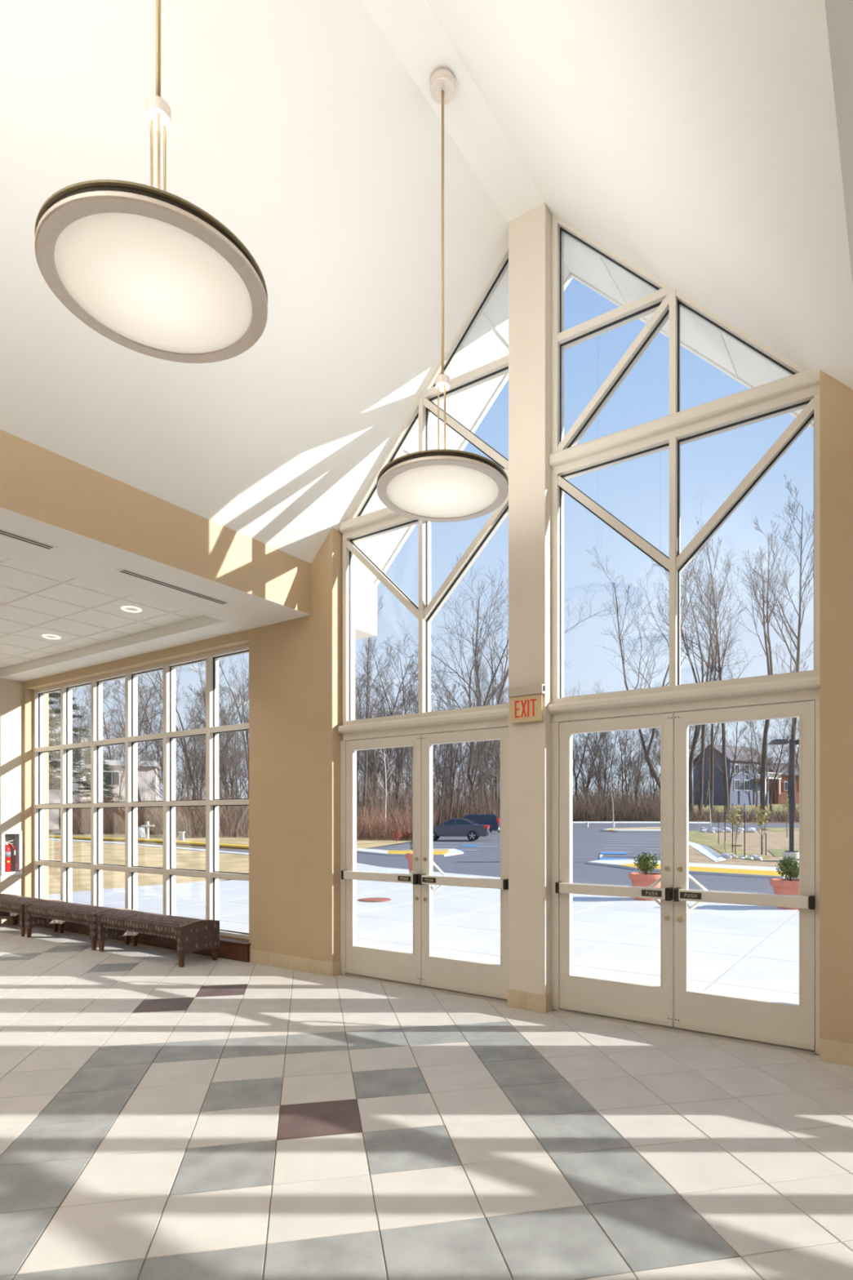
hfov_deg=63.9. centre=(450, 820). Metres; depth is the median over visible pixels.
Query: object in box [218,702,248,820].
bare tree
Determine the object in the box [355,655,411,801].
bare tree
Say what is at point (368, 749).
bare tree
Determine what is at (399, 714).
bare tree
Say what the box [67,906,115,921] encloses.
seat cushion
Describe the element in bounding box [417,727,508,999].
door
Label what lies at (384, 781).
bare tree
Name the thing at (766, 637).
bare tree
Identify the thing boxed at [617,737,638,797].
bare tree
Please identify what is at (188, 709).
bare tree
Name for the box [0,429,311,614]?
wall
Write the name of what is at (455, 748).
bare tree
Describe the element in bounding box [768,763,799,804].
house
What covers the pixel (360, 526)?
window
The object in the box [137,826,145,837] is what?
drum
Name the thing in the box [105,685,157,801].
bare tree
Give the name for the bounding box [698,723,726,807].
bare tree
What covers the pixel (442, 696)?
bare tree
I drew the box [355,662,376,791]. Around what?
bare tree
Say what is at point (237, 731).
bare tree
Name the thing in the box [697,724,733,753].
bare tree
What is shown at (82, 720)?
bare tree
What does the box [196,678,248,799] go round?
bare tree
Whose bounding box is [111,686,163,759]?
bare tree
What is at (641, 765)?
bare tree
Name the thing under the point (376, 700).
bare tree
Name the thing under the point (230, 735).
bare tree
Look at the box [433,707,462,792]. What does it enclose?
bare tree
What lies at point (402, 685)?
bare tree
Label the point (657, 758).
bare tree
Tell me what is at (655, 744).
bare tree
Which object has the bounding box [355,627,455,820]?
bare tree
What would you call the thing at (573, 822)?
kerb
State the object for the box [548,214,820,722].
window
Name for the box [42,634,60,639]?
recessed light
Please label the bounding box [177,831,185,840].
utility pedestal
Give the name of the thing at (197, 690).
bare tree
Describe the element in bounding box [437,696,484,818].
bare tree
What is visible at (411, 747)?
bare tree
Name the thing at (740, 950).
walkway
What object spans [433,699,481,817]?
bare tree
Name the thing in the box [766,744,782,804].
bare tree
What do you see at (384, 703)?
bare tree
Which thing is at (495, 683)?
bare tree
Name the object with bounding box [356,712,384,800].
bare tree
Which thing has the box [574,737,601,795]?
bare tree
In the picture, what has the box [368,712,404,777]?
bare tree
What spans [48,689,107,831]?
pine tree
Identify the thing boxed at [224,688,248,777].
bare tree
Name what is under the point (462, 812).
brush
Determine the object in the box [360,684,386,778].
bare tree
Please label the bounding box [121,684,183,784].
bare tree
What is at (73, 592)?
ceiling
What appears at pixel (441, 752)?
bare tree
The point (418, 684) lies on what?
bare tree
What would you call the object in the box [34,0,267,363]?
pendant lamp
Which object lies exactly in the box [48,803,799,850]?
ground
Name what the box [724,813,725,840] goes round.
stake
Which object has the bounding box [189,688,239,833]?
bare tree
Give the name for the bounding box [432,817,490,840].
sedan
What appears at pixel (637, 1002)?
door
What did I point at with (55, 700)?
bare tree
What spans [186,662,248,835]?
bare tree
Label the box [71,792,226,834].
brush
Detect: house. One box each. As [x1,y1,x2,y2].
[48,767,89,829]
[71,756,160,821]
[693,744,782,805]
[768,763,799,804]
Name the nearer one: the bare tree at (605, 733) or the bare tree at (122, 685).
the bare tree at (605, 733)
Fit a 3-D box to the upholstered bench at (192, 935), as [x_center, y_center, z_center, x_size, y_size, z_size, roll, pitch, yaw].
[-3.363,1.313,7.819,1.630,0.473,0.492,0,0,34]
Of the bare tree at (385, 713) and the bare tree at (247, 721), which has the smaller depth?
the bare tree at (247, 721)
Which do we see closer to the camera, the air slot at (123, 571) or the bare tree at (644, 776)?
the air slot at (123, 571)
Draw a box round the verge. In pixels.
[48,831,248,844]
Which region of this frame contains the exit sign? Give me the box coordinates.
[507,684,546,723]
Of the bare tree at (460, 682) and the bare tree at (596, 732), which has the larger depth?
the bare tree at (596, 732)
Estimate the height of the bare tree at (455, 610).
20.832 m
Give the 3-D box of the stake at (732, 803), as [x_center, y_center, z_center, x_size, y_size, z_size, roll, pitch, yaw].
[11.056,0.368,26.700,0.034,2.047,0.034,0,0,34]
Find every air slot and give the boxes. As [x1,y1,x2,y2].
[0,528,57,551]
[115,568,231,604]
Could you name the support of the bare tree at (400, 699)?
on the ground at (187, 846)
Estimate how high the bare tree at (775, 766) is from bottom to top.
12.447 m
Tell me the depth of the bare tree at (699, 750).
100.14 m
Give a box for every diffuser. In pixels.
[53,213,252,353]
[386,465,498,517]
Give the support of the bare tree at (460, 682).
on the ground at (187, 846)
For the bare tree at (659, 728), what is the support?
on the ground at (187, 846)
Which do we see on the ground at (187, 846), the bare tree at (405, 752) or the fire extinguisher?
the bare tree at (405, 752)
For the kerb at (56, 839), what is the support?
on the parking lot
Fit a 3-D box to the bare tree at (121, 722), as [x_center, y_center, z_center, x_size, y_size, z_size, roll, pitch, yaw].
[-36.077,-5.855,77.830,5.351,10.987,2.928,0,0,15]
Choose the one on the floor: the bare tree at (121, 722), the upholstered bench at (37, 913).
the upholstered bench at (37, 913)
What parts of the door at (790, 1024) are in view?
pull handle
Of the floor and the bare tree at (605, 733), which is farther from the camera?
the bare tree at (605, 733)
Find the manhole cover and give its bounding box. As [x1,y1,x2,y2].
[358,897,391,902]
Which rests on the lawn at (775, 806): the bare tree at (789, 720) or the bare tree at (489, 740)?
the bare tree at (789, 720)
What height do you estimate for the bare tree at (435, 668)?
16.067 m
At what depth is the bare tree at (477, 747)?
55.70 m
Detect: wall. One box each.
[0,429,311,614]
[0,678,23,923]
[23,369,852,1043]
[825,0,852,284]
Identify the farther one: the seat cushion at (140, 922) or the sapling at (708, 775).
the sapling at (708, 775)
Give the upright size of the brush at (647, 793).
6.905 m
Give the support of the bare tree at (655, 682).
on the lawn at (775, 806)
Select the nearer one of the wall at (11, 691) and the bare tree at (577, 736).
the wall at (11, 691)
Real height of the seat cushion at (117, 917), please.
0.128 m
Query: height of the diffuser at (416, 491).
0.024 m
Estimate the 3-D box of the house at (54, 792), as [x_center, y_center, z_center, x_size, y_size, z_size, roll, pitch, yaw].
[-32.691,-1.542,56.966,4.400,5.394,4.600,0,0,-20]
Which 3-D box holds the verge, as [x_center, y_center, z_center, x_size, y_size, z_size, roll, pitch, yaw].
[-16.469,1.032,39.903,30.305,0.417,6.845,0,0,34]
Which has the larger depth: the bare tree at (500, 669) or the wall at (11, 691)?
the bare tree at (500, 669)
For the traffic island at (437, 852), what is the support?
on the parking lot
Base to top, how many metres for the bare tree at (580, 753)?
13.066 m
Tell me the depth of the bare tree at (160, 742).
45.87 m
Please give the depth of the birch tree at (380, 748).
38.00 m
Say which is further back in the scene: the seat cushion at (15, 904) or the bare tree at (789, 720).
the bare tree at (789, 720)
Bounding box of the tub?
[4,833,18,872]
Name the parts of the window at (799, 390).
rail, head rail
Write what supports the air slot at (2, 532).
attached to the ceiling at (73, 592)
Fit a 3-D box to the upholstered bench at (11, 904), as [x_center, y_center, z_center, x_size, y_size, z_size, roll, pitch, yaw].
[-6.082,1.313,9.631,1.265,0.473,0.492,0,0,34]
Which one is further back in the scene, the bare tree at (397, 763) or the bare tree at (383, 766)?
the bare tree at (383, 766)
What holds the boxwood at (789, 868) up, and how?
on the walkway
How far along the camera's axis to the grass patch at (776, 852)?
27.02 m
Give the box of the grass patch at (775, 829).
[762,827,799,831]
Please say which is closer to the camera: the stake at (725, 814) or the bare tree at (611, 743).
the stake at (725, 814)
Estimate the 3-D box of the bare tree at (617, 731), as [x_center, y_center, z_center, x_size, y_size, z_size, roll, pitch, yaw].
[23.043,-8.627,89.783,6.898,15.155,5.049,0,0,-32]
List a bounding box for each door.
[341,734,421,985]
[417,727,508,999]
[555,712,674,1026]
[673,701,815,1050]
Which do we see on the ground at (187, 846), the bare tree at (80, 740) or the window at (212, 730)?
the bare tree at (80, 740)
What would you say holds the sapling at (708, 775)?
on the ground at (187, 846)
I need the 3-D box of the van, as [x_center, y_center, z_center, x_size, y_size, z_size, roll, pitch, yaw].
[1.575,0.264,44.994,3.356,1.286,1.508,0,0,7]
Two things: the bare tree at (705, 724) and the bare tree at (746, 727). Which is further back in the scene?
the bare tree at (705, 724)
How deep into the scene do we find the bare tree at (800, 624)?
78.26 m
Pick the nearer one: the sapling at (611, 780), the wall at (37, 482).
the wall at (37, 482)
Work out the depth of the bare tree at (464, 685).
53.48 m
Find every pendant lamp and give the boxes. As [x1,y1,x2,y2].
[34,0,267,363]
[377,67,508,522]
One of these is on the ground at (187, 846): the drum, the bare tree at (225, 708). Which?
the bare tree at (225, 708)
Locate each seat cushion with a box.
[0,894,25,898]
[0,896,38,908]
[6,897,44,911]
[27,900,76,915]
[47,902,95,918]
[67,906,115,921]
[101,910,153,926]
[124,913,178,930]
[150,916,204,934]
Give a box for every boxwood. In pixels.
[405,840,433,874]
[628,852,660,900]
[769,855,799,909]
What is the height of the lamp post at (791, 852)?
4.161 m
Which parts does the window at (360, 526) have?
head rail, rail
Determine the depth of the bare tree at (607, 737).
85.02 m
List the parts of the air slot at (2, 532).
blade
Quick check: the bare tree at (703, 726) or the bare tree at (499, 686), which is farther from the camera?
the bare tree at (703, 726)
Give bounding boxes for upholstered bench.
[0,893,57,936]
[24,899,129,950]
[96,908,219,967]
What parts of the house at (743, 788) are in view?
pane, pane, pane, pane, pane, porch railing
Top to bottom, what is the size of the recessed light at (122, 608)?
0.026 m
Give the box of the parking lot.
[195,822,799,893]
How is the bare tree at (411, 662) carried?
on the ground at (187, 846)
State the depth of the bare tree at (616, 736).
74.62 m
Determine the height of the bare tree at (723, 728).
33.929 m
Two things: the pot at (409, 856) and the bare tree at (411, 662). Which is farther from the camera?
the bare tree at (411, 662)
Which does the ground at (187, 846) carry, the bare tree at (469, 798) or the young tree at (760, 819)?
the bare tree at (469, 798)
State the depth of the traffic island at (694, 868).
19.41 m
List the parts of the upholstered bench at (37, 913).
leg, panel, seat rail, leg, leg, panel, leg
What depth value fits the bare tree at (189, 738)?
70.74 m
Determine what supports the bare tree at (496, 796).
on the ground at (187, 846)
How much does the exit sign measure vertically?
0.290 m
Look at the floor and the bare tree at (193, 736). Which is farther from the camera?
the bare tree at (193, 736)
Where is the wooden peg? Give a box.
[731,844,742,859]
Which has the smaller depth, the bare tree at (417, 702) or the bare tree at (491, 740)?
the bare tree at (417, 702)
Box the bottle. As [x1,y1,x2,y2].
[4,844,10,871]
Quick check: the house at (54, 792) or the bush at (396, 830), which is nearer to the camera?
the bush at (396, 830)
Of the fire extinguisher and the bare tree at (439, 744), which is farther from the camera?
the bare tree at (439, 744)
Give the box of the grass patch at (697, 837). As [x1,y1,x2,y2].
[688,830,769,860]
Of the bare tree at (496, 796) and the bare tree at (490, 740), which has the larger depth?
the bare tree at (490, 740)
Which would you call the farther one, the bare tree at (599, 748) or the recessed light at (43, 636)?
the bare tree at (599, 748)
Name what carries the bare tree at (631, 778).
on the ground at (187, 846)
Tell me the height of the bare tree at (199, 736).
9.488 m
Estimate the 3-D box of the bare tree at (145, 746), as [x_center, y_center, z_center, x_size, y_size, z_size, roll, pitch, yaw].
[-31.900,-7.543,70.715,4.118,15.453,7.526,0,0,20]
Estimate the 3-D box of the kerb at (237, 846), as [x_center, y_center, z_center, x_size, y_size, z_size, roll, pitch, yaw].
[-14.267,1.119,34.716,25.004,0.387,1.696,0,0,34]
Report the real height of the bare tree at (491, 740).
9.974 m
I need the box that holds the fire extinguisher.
[4,840,15,871]
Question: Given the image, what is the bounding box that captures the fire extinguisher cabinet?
[0,831,22,875]
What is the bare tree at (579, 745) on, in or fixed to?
on the ground at (187, 846)
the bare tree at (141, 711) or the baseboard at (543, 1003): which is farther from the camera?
the bare tree at (141, 711)
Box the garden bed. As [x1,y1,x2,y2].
[688,830,799,867]
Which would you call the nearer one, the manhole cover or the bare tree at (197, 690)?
the manhole cover
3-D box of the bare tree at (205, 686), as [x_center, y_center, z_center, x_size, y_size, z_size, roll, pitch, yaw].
[-26.995,-7.884,78.014,4.592,15.043,5.850,0,0,-34]
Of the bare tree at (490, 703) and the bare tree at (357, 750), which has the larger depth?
the bare tree at (490, 703)
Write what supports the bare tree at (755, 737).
on the lawn at (775, 806)
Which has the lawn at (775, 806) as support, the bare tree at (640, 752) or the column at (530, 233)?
the bare tree at (640, 752)
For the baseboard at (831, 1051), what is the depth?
6.86 m
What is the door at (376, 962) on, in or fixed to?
in the wall at (295, 664)
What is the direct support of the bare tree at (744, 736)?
on the lawn at (775, 806)
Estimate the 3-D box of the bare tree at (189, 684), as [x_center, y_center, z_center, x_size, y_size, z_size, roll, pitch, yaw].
[-18.918,-5.122,57.564,3.963,11.970,5.565,0,0,14]
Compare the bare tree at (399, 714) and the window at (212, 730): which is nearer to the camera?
the window at (212, 730)
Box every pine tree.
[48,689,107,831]
[48,691,104,777]
[71,750,124,803]
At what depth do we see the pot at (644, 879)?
13.13 m
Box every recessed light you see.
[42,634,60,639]
[121,606,141,612]
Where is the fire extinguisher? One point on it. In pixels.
(7, 849)
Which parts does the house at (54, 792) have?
pane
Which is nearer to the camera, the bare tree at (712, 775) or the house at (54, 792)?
the house at (54, 792)
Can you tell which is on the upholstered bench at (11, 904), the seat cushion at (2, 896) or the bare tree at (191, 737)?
the seat cushion at (2, 896)
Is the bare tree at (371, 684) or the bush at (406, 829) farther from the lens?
the bare tree at (371, 684)
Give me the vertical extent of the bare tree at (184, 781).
10.208 m
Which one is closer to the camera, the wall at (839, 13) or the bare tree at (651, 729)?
the wall at (839, 13)
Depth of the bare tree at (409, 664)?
47.54 m
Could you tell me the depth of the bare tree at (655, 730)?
116.63 m
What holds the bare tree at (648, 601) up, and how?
on the ground at (187, 846)
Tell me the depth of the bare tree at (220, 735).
49.61 m
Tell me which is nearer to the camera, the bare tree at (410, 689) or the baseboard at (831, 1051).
the baseboard at (831, 1051)
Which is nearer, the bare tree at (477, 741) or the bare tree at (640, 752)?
the bare tree at (477, 741)
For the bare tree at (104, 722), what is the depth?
71.69 m
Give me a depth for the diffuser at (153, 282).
2.78 m
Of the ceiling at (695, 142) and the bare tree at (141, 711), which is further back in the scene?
the bare tree at (141, 711)
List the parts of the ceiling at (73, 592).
ceiling panel, ceiling panel, ceiling panel, ceiling panel, ceiling panel, ceiling panel, ceiling panel, ceiling panel, ceiling panel, ceiling panel, ceiling panel, ceiling panel, ceiling panel, ceiling panel, ceiling panel, ceiling panel, ceiling panel, ceiling panel, ceiling panel, ceiling panel, ceiling panel, ceiling panel, ceiling panel, ceiling panel, ceiling panel, ceiling panel, ceiling panel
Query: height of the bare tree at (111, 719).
11.713 m
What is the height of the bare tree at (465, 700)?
13.083 m
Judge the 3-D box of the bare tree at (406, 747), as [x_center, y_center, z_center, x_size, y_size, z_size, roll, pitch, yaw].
[-2.145,-2.469,46.945,2.292,6.903,2.092,0,0,-30]
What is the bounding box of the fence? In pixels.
[58,806,204,830]
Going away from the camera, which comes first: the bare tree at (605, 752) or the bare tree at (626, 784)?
the bare tree at (605, 752)
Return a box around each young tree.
[725,805,744,854]
[753,804,771,853]
[776,791,789,837]
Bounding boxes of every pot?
[405,853,433,874]
[628,871,660,900]
[769,878,799,909]
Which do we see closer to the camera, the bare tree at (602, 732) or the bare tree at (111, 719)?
the bare tree at (111, 719)
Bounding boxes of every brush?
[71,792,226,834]
[146,777,248,838]
[356,761,457,833]
[356,769,699,806]
[356,804,439,839]
[411,772,500,831]
[572,786,690,821]
[688,802,799,822]
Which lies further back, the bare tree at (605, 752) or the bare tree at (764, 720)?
the bare tree at (764, 720)
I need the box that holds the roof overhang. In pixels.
[355,231,813,639]
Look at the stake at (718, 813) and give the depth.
32.54 m
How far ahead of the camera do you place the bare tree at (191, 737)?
81.86 m
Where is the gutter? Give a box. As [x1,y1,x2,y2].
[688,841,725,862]
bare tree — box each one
[48,688,106,758]
[48,694,75,761]
[48,697,72,761]
[53,685,90,760]
[59,713,103,759]
[71,705,89,759]
[75,685,119,759]
[75,711,107,756]
[77,681,124,759]
[80,666,190,813]
[102,692,156,760]
[102,719,117,759]
[103,680,161,757]
[103,684,151,759]
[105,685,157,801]
[107,676,163,760]
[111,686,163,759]
[115,722,151,759]
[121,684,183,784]
[122,667,226,812]
[137,683,184,780]
[138,724,195,799]
[148,737,184,798]
[175,682,233,817]
[175,691,221,817]
[175,713,220,835]
[175,737,200,834]
[176,736,204,798]
[177,693,205,810]
[178,737,205,798]
[182,736,204,795]
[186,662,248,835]
[186,718,205,786]
[186,733,227,797]
[187,737,203,790]
[188,684,243,808]
[188,689,233,807]
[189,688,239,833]
[190,686,247,806]
[193,685,226,757]
[195,714,242,834]
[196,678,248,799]
[197,745,224,821]
[218,653,248,837]
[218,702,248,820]
[218,708,246,813]
[220,735,248,824]
[221,748,239,798]
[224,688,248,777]
[226,664,248,794]
[226,731,248,797]
[226,745,248,798]
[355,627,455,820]
[355,635,435,813]
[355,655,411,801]
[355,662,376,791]
[355,673,369,764]
[355,679,369,772]
[355,682,372,764]
[355,683,391,795]
[355,700,363,812]
[356,695,377,775]
[356,700,385,781]
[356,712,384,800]
[356,749,376,803]
[356,750,372,784]
[358,595,398,817]
[358,702,399,799]
[359,750,394,811]
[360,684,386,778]
[367,748,399,812]
[368,697,417,800]
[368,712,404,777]
[369,715,396,797]
[370,676,402,810]
[375,695,435,826]
[376,684,415,786]
[384,589,508,812]
[385,714,413,799]
[386,688,418,806]
[388,707,413,793]
[389,702,432,788]
[395,746,413,797]
[396,662,439,763]
[399,746,433,801]
[400,553,613,813]
[401,684,447,787]
[404,648,460,770]
[406,696,454,777]
[431,668,486,807]
[432,706,471,825]
[432,744,448,802]
[432,747,457,818]
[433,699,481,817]
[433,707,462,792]
[433,743,453,811]
[434,685,474,796]
[434,744,453,794]
[436,681,476,808]
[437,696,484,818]
[440,745,466,795]
[448,741,493,814]
[455,684,503,814]
[455,743,491,807]
[456,684,500,808]
[457,622,491,814]
[458,699,500,803]
[459,740,500,804]
[462,670,502,780]
[462,741,489,808]
[464,741,497,813]
[466,702,500,796]
[468,740,500,813]
[471,683,508,832]
[476,639,507,815]
[476,667,507,786]
[483,740,500,796]
[564,679,613,801]
[572,731,617,795]
[572,733,592,808]
[572,736,590,791]
[572,745,599,798]
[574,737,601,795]
[575,731,610,799]
[578,732,604,790]
[578,733,610,803]
[582,732,617,810]
[583,731,622,805]
[584,542,711,789]
[584,732,613,799]
[585,737,609,801]
[591,731,626,804]
[592,730,635,803]
[595,751,614,794]
[603,730,647,793]
[604,742,627,796]
[608,729,643,797]
[610,737,634,797]
[613,729,645,795]
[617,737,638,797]
[622,728,660,806]
[622,749,640,803]
[625,739,649,791]
[627,728,657,814]
[628,728,655,795]
[632,751,643,791]
[634,551,768,816]
[634,732,652,795]
[639,744,660,800]
[642,727,660,795]
[644,728,660,783]
[644,730,660,779]
[647,729,694,765]
[648,681,693,755]
[650,555,751,816]
[681,519,741,815]
[688,724,706,764]
[688,724,711,769]
[688,725,708,758]
[693,573,746,813]
[695,722,731,766]
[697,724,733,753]
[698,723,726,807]
[706,721,760,809]
[728,720,780,806]
[730,517,796,814]
[737,720,772,804]
[746,473,813,814]
[747,718,799,811]
[749,720,786,807]
[755,725,792,804]
[764,609,813,820]
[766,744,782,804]
[775,718,799,771]
[777,720,799,781]
[780,734,799,787]
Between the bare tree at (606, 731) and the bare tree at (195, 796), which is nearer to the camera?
the bare tree at (195, 796)
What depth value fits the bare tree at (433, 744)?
61.68 m
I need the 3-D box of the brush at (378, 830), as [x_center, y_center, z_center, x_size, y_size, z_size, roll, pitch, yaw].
[-3.721,0.095,39.189,6.377,2.088,7.044,0,0,-5]
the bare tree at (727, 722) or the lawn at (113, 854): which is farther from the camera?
the bare tree at (727, 722)
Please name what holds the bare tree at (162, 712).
on the ground at (187, 846)
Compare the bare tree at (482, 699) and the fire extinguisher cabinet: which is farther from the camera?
the bare tree at (482, 699)
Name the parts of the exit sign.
sign plate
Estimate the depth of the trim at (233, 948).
8.15 m
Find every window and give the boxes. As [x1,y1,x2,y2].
[33,644,248,939]
[337,244,508,741]
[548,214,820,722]
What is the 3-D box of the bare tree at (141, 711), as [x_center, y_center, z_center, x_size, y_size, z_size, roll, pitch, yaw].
[-23.705,-6.555,51.067,7.987,15.185,7.442,0,0,-14]
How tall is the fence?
2.600 m
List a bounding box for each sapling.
[607,779,613,828]
[705,774,714,826]
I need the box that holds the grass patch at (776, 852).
[768,848,799,856]
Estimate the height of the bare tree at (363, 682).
16.224 m
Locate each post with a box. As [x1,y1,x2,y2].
[141,821,154,839]
[768,738,799,862]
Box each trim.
[37,921,250,962]
[340,699,820,1055]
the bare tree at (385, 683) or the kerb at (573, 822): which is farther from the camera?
the bare tree at (385, 683)
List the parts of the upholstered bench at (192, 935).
leg, panel, leg, seat rail, leg, panel, leg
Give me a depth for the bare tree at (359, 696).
70.39 m
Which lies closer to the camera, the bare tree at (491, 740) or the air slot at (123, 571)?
the air slot at (123, 571)
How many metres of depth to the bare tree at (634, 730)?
95.26 m
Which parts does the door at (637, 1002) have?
pull handle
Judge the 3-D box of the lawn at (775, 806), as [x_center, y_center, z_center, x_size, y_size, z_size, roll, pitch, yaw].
[31.461,-1.885,101.692,43.821,1.803,48.814,0,0,34]
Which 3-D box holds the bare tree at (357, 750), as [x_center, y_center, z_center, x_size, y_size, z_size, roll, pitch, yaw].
[-7.991,-3.968,56.300,2.569,9.640,4.695,0,0,39]
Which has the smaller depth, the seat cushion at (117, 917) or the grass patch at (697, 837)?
the seat cushion at (117, 917)
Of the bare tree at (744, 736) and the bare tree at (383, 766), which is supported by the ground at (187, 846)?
the bare tree at (383, 766)
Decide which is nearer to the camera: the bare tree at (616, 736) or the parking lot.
the parking lot
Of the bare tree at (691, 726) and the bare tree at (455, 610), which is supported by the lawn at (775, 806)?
the bare tree at (691, 726)
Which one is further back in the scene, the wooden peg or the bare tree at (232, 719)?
the bare tree at (232, 719)
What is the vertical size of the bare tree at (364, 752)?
8.870 m
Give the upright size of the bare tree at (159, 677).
13.791 m
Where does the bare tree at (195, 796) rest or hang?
on the ground at (187, 846)
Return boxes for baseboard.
[0,915,18,925]
[249,949,852,1066]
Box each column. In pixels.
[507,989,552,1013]
[508,202,551,995]
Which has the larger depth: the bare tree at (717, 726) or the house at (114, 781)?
the bare tree at (717, 726)
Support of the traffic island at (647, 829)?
on the parking lot
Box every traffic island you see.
[356,848,463,856]
[587,858,785,878]
[602,826,660,832]
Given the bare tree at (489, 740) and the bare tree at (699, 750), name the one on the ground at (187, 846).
the bare tree at (489, 740)
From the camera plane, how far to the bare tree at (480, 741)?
50.16 m
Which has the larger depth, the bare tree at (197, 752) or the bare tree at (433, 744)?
the bare tree at (433, 744)
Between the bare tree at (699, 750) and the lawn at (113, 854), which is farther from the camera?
the bare tree at (699, 750)
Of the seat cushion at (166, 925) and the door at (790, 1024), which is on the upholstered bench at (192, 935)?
the seat cushion at (166, 925)
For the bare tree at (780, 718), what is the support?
on the lawn at (775, 806)
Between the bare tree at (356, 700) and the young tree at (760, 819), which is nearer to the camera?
the young tree at (760, 819)
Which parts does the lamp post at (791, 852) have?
plate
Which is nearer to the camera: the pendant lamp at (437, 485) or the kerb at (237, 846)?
the pendant lamp at (437, 485)
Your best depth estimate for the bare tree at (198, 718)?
51.59 m
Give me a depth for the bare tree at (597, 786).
78.64 m
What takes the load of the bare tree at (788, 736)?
on the lawn at (775, 806)
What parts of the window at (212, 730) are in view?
rail, rail, rail, rail, rail, rail, rail, rail, rail, rail, rail, rail, rail, rail, rail, rail, rail, rail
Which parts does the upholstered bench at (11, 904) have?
panel, seat rail, leg, leg, panel, leg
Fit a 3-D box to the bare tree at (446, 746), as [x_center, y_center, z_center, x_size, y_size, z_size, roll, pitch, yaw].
[0.132,-5.262,59.320,4.197,12.198,4.756,0,0,39]
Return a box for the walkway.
[48,862,799,1004]
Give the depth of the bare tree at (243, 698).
39.95 m
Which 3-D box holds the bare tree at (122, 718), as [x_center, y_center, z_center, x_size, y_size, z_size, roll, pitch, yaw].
[-41.128,-9.557,88.660,7.844,17.233,5.741,0,0,-28]
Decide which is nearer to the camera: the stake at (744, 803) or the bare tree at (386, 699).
the stake at (744, 803)
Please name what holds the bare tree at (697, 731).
on the ground at (187, 846)
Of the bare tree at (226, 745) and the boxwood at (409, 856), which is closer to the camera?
the boxwood at (409, 856)
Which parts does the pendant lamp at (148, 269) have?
stem, rod, stem, stem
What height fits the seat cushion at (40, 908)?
0.128 m
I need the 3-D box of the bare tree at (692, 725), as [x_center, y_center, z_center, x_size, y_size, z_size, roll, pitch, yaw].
[34.657,-9.605,98.352,7.595,16.109,6.024,0,0,-12]
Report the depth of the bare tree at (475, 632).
53.20 m
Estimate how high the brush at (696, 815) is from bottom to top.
2.261 m
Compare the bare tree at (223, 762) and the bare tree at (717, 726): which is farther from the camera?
the bare tree at (717, 726)
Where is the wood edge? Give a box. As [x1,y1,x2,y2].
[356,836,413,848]
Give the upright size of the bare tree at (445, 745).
9.200 m
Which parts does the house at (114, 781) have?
pane, pane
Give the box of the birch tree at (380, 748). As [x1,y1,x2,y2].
[376,748,395,838]
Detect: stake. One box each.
[718,813,719,844]
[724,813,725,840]
[732,803,733,852]
[744,803,745,857]
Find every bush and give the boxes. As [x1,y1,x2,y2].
[391,829,401,841]
[400,828,410,840]
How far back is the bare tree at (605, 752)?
77.61 m
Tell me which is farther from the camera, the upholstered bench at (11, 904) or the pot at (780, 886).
the pot at (780, 886)
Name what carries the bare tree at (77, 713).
on the ground at (187, 846)
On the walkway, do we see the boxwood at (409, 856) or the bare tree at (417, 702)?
the boxwood at (409, 856)
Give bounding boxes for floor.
[0,923,852,1279]
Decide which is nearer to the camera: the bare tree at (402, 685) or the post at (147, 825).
the post at (147, 825)
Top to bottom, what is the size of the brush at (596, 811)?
4.168 m
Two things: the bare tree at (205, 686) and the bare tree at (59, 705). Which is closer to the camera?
the bare tree at (59, 705)
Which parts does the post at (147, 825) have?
post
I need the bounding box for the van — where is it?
[462,814,499,832]
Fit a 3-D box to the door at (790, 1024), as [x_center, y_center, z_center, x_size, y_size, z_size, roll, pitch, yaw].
[2.056,0.368,4.814,0.927,2.327,0.193,0,0,34]
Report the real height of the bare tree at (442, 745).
10.957 m
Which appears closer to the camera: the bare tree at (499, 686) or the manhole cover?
the manhole cover
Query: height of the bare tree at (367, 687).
16.298 m
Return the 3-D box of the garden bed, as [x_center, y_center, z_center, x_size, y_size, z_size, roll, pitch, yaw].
[16.453,1.082,36.988,11.302,0.719,36.665,0,0,34]
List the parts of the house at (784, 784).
pane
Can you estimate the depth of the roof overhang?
6.25 m
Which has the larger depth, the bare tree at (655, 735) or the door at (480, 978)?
the bare tree at (655, 735)
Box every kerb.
[48,835,248,848]
[48,838,248,855]
[572,821,710,824]
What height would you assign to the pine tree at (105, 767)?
6.799 m
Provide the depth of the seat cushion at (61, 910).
8.64 m
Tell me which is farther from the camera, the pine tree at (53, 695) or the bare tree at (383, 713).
the bare tree at (383, 713)
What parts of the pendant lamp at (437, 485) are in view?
stem, rod, stem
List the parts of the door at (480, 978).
pull handle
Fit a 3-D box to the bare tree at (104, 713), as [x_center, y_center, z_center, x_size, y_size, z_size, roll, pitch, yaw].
[-34.647,-5.222,66.311,3.436,11.256,4.377,0,0,22]
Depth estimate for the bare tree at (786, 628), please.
70.36 m
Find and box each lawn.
[48,840,248,893]
[621,803,799,812]
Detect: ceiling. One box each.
[0,0,852,563]
[0,506,311,681]

